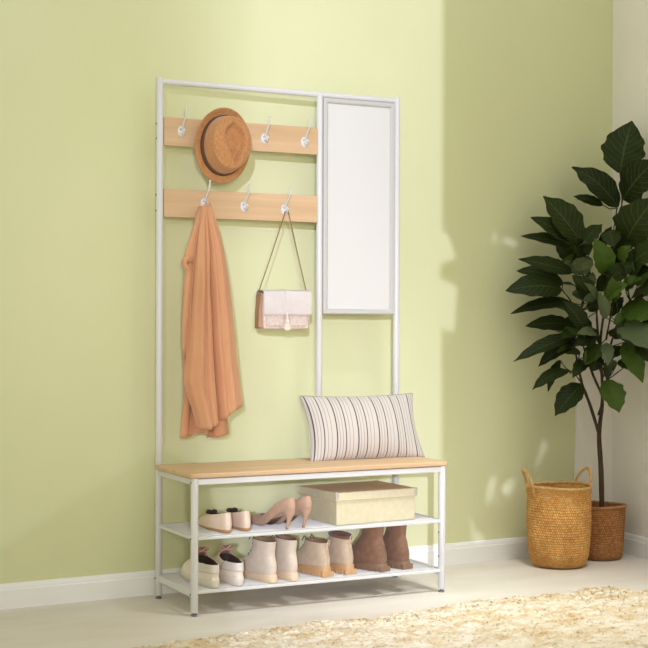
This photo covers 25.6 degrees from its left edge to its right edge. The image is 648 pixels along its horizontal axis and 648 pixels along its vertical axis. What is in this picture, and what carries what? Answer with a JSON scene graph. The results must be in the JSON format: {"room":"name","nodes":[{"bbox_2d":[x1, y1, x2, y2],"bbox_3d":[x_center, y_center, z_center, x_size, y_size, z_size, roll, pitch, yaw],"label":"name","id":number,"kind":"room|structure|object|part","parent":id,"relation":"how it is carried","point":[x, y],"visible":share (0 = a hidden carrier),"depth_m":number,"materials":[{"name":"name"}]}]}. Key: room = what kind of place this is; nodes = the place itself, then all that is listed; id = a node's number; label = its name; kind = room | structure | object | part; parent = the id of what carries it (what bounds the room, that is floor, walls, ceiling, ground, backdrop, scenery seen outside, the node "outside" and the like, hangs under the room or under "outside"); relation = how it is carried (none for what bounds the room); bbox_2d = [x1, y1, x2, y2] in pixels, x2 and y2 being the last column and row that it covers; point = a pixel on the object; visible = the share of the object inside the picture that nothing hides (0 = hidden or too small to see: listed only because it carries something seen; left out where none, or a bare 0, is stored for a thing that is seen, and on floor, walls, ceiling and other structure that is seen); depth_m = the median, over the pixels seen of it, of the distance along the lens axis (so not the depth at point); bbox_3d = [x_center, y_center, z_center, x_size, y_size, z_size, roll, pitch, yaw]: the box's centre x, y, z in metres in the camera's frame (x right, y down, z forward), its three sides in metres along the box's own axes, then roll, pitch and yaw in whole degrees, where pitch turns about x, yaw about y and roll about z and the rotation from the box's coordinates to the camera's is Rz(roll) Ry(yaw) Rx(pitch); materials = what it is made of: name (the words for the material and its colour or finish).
{"room":"entryway","nodes":[
{"label":"entryway","id":0,"kind":"room"},
{"bbox_2d":[0,0,612,583],"bbox_3d":[-1.051,-0.502,4.811,5.450,2.900,0.120,0,0,-30],"label":"wall","id":1,"kind":"structure","parent":0,"point":[500,100],"depth_m":5.21,"materials":[{"name":"green paint"}]},
{"bbox_2d":[0,536,529,609],"bbox_3d":[-1.087,0.906,4.720,5.300,0.084,0.014,0,0,-30],"label":"baseboard","id":2,"kind":"structure","parent":1,"relation":"attached to","point":[139,583],"depth_m":4.94,"materials":[{"name":"white paint"}]},
{"bbox_2d":[574,307,612,501],"bbox_3d":[1.130,0.399,5.977,0.202,0.936,0.008,0,0,-30],"label":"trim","id":3,"kind":"structure","parent":1,"relation":"attached to","point":[586,455],"depth_m":5.97,"materials":[{"name":"beige paint"}]},
{"bbox_2d":[0,553,647,647],"bbox_3d":[0.570,1.011,1.802,5.600,0.100,7.400,0,0,-27],"label":"floor","id":4,"kind":"structure","parent":0,"point":[136,621],"depth_m":4.83,"materials":[{"name":"stone"}]},
{"bbox_2d":[154,77,447,616],"bbox_3d":[-0.075,0.050,4.987,0.979,1.800,0.356,0,0,-27],"label":"hall tree","id":5,"kind":"object","parent":4,"relation":"on","point":[354,141],"visible":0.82,"depth_m":5.14,"materials":[{"name":"white metal"}]},
{"bbox_3d":[-0.569,0.043,4.921,0.025,1.789,0.025,0,0,-27],"label":"post","id":6,"kind":"part","parent":5,"relation":"part of","materials":[{"name":"white metal"}]},
{"bbox_3d":[-0.497,0.879,4.777,0.012,0.023,0.310,0,0,-27],"label":"rail","id":7,"kind":"part","parent":5,"relation":"part of","materials":[{"name":"white metal"}]},
{"bbox_3d":[-0.496,0.698,4.776,0.012,0.011,0.310,0,0,-27],"label":"rail","id":8,"kind":"part","parent":5,"relation":"part of","materials":[{"name":"white metal"}]},
{"bbox_3d":[-0.495,0.513,4.776,0.018,0.019,0.314,0,0,-27],"label":"bench rail","id":9,"kind":"part","parent":5,"relation":"part of","materials":[{"name":"white metal"}]},
{"bbox_3d":[-0.421,0.720,4.630,0.025,0.437,0.025,0,0,-27],"label":"post","id":10,"kind":"part","parent":5,"relation":"part of","materials":[{"name":"white metal"}]},
{"bbox_2d":[181,547,219,587],"bbox_3d":[-0.414,0.805,4.782,0.072,0.120,0.265,0,0,-28],"label":"sneaker","id":11,"kind":"object","parent":5,"relation":"on","point":[208,569],"visible":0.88,"depth_m":4.71,"materials":[{"name":"beige leather"}]},
{"bbox_2d":[180,200,242,438],"bbox_3d":[-0.386,-0.018,4.942,0.229,0.827,0.110,0,0,-27],"label":"scarf","id":12,"kind":"object","parent":5,"relation":"hanging from","point":[212,390],"visible":1,"depth_m":4.91,"materials":[{"name":"fabric"}]},
{"bbox_3d":[-0.416,-0.022,4.908,0.133,0.774,0.070,0,0,-27],"label":"panel","id":13,"kind":"part","parent":12,"relation":"part of","materials":[{"name":"fabric"}]},
{"bbox_3d":[-0.350,-0.035,4.953,0.139,0.750,0.062,0,0,-6],"label":"panel","id":14,"kind":"part","parent":12,"relation":"part of","materials":[{"name":"fabric"}]},
{"bbox_2d":[198,509,231,532],"bbox_3d":[-0.368,0.656,4.803,0.062,0.069,0.238,0,0,-28],"label":"shoe","id":15,"kind":"object","parent":5,"relation":"on","point":[219,522],"visible":1,"depth_m":4.74,"materials":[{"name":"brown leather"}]},
{"bbox_2d":[195,107,250,183],"bbox_3d":[-0.331,-0.622,4.934,0.213,0.265,0.105,0,0,-32],"label":"hat","id":16,"kind":"object","parent":5,"relation":"hanging from","point":[222,138],"visible":1,"depth_m":4.92,"materials":[{"name":"wicker"}]},
{"bbox_3d":[-0.331,-0.623,4.929,0.164,0.206,0.098,7,-5,-29],"label":"crown","id":17,"kind":"part","parent":16,"relation":"part of","materials":[{"name":"wicker"}]},
{"bbox_2d":[211,545,243,585],"bbox_3d":[-0.337,0.806,4.824,0.072,0.120,0.265,0,0,-28],"label":"sneaker","id":18,"kind":"object","parent":5,"relation":"on","point":[231,568],"visible":0.87,"depth_m":4.75,"materials":[{"name":"beige leather"}]},
{"bbox_2d":[226,508,250,530],"bbox_3d":[-0.303,0.656,4.850,0.062,0.069,0.238,0,0,-25],"label":"shoe","id":19,"kind":"object","parent":5,"relation":"on","point":[241,520],"visible":0.85,"depth_m":4.76,"materials":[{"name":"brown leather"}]},
{"bbox_2d":[240,536,277,582],"bbox_3d":[-0.235,0.790,4.873,0.076,0.152,0.267,0,0,-32],"label":"boot","id":20,"kind":"object","parent":5,"relation":"on","point":[260,564],"visible":0.9,"depth_m":4.79,"materials":[{"name":"beige leather"}]},
{"bbox_2d":[250,497,295,528],"bbox_3d":[-0.179,0.636,4.863,0.059,0.111,0.241,0,0,-41],"label":"pump","id":21,"kind":"object","parent":5,"relation":"on","point":[287,506],"visible":0.95,"depth_m":4.81,"materials":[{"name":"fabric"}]},
{"bbox_3d":[-0.147,-0.838,5.133,0.930,0.021,0.021,0,0,-27],"label":"rail","id":22,"kind":"part","parent":5,"relation":"part of","materials":[{"name":"white metal"}]},
{"bbox_2d":[255,211,311,330],"bbox_3d":[-0.144,-0.192,5.064,0.203,0.431,0.086,0,0,-27],"label":"handbag","id":23,"kind":"object","parent":5,"relation":"hanging from","point":[285,309],"visible":1,"depth_m":5.04,"materials":[{"name":"leather"}]},
{"bbox_2d":[271,534,298,580],"bbox_3d":[-0.158,0.790,4.915,0.076,0.152,0.267,0,0,-28],"label":"boot","id":24,"kind":"object","parent":5,"relation":"on","point":[286,545],"visible":0.67,"depth_m":4.82,"materials":[{"name":"beige leather"}]},
{"bbox_2d":[275,496,311,527],"bbox_3d":[-0.125,0.636,4.906,0.059,0.111,0.241,0,0,-41],"label":"pump","id":25,"kind":"object","parent":5,"relation":"on","point":[303,504],"visible":0.66,"depth_m":4.83,"materials":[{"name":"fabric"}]},
{"bbox_2d":[162,569,439,593],"bbox_3d":[-0.077,0.873,4.991,0.922,0.011,0.346,0,0,-27],"label":"shoe shelf","id":26,"kind":"object","parent":5,"relation":"attached to","point":[174,581],"depth_m":4.83,"materials":[{"name":"white metal"}]},
{"bbox_2d":[162,514,439,539],"bbox_3d":[-0.076,0.698,4.990,0.922,0.011,0.346,0,0,-27],"label":"shoe shelf","id":27,"kind":"object","parent":5,"relation":"attached to","point":[183,529],"depth_m":4.85,"materials":[{"name":"white metal"}]},
{"bbox_2d":[296,534,333,576],"bbox_3d":[-0.056,0.801,4.989,0.085,0.130,0.272,0,0,-33],"label":"boot","id":28,"kind":"object","parent":5,"relation":"on","point":[313,558],"visible":0.84,"depth_m":4.91,"materials":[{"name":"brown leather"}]},
{"bbox_3d":[-0.018,-0.172,5.202,0.023,1.342,0.023,0,0,-27],"label":"post","id":29,"kind":"part","parent":5,"relation":"part of","materials":[{"name":"white metal"}]},
{"bbox_3d":[-0.001,0.514,4.843,0.926,0.019,0.018,0,0,-27],"label":"bench rail","id":30,"kind":"part","parent":5,"relation":"part of","materials":[{"name":"white metal"}]},
{"bbox_2d":[328,531,356,574],"bbox_3d":[0.031,0.796,5.040,0.085,0.140,0.272,0,0,-29],"label":"boot","id":31,"kind":"object","parent":5,"relation":"on","point":[340,547],"visible":0.75,"depth_m":4.95,"materials":[{"name":"brown leather"}]},
{"bbox_2d":[298,480,417,524],"bbox_3d":[0.118,0.635,5.077,0.337,0.113,0.271,0,0,-30],"label":"storage box","id":32,"kind":"object","parent":5,"relation":"on","point":[346,503],"visible":1,"depth_m":4.98,"materials":[{"name":"beige cardboard"}]},
{"bbox_3d":[0.119,0.594,5.077,0.334,0.029,0.268,0,0,-30],"label":"lid","id":33,"kind":"part","parent":32,"relation":"part of","materials":[{"name":"beige cardboard"}]},
{"bbox_3d":[0.129,-0.431,5.271,0.300,0.790,0.019,0,0,-27],"label":"mirror frame","id":34,"kind":"part","parent":5,"relation":"part of","materials":[{"name":"grey metal"}]},
{"bbox_2d":[328,104,389,308],"bbox_3d":[0.128,-0.431,5.273,0.264,0.754,0.008,0,0,-27],"label":"mirror glass","id":35,"kind":"object","parent":5,"relation":"attached to","point":[358,134],"depth_m":5.27,"materials":[{"name":"white"}]},
{"bbox_2d":[300,393,424,460],"bbox_3d":[0.142,0.376,5.180,0.475,0.236,0.151,0,0,-27],"label":"cushion","id":36,"kind":"object","parent":5,"relation":"on","point":[383,426],"visible":1,"depth_m":5.12,"materials":[{"name":"beige fabric"}]},
{"bbox_2d":[352,527,389,571],"bbox_3d":[0.129,0.788,5.083,0.088,0.157,0.268,0,0,-41],"label":"boot","id":37,"kind":"object","parent":5,"relation":"on","point":[369,551],"visible":0.73,"depth_m":5.00,"materials":[{"name":"brown leather"}]},
{"bbox_3d":[0.270,0.044,5.349,0.025,1.789,0.025,0,0,-27],"label":"post","id":38,"kind":"part","parent":5,"relation":"part of","materials":[{"name":"white metal"}]},
{"bbox_2d":[383,525,412,569],"bbox_3d":[0.219,0.788,5.141,0.088,0.157,0.268,0,0,-36],"label":"boot","id":39,"kind":"object","parent":5,"relation":"on","point":[394,538],"visible":0.58,"depth_m":5.05,"materials":[{"name":"brown leather"}]},
{"bbox_3d":[0.343,0.880,5.205,0.012,0.023,0.310,0,0,-27],"label":"rail","id":40,"kind":"part","parent":5,"relation":"part of","materials":[{"name":"white metal"}]},
{"bbox_3d":[0.418,0.722,5.058,0.025,0.437,0.025,0,0,-27],"label":"post","id":41,"kind":"part","parent":5,"relation":"part of","materials":[{"name":"white metal"}]},
{"bbox_2d":[124,585,647,647],"bbox_3d":[0.383,0.934,3.786,2.668,0.034,1.705,0,0,-27],"label":"shag rug","id":42,"kind":"object","parent":4,"relation":"on","point":[608,616],"visible":1,"depth_m":4.35,"materials":[{"name":"beige fabric"}]},
{"bbox_2d":[522,467,592,568],"bbox_3d":[0.924,0.758,5.607,0.260,0.384,0.252,0,0,26],"label":"woven basket","id":43,"kind":"object","parent":4,"relation":"on","point":[558,513],"visible":1,"depth_m":5.51,"materials":[{"name":"wicker"}]},
{"bbox_3d":[0.796,0.618,5.578,0.041,0.105,0.090,0,0,-13],"label":"handle","id":44,"kind":"part","parent":43,"relation":"part of","materials":[{"name":"wicker"}]},
{"bbox_3d":[1.034,0.619,5.656,0.036,0.104,0.123,0,0,-27],"label":"handle","id":45,"kind":"part","parent":43,"relation":"part of","materials":[{"name":"wicker"}]},
{"bbox_2d":[505,121,647,560],"bbox_3d":[1.054,0.066,5.715,0.641,1.768,0.380,0,0,9],"label":"potted plant","id":46,"kind":"object","parent":4,"relation":"on","point":[623,151],"visible":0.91,"depth_m":5.67,"materials":[{"name":"green plant"}]},
{"bbox_3d":[1.120,0.842,5.790,0.212,0.217,0.213,0,0,-27],"label":"woven pot","id":47,"kind":"part","parent":46,"relation":"part of","materials":[{"name":"brown wicker"}]},
{"bbox_2d":[612,0,647,537],"bbox_3d":[1.734,-0.494,4.833,0.120,2.900,2.600,0,0,-21],"label":"wall","id":48,"kind":"structure","parent":0,"point":[630,17],"depth_m":5.89,"materials":[{"name":"beige paint"}]},
{"bbox_2d":[623,532,647,559],"bbox_3d":[1.667,0.914,4.814,0.014,0.084,2.600,0,0,-21],"label":"baseboard","id":49,"kind":"structure","parent":48,"relation":"attached to","point":[634,545],"depth_m":5.83,"materials":[{"name":"white"}]}
]}

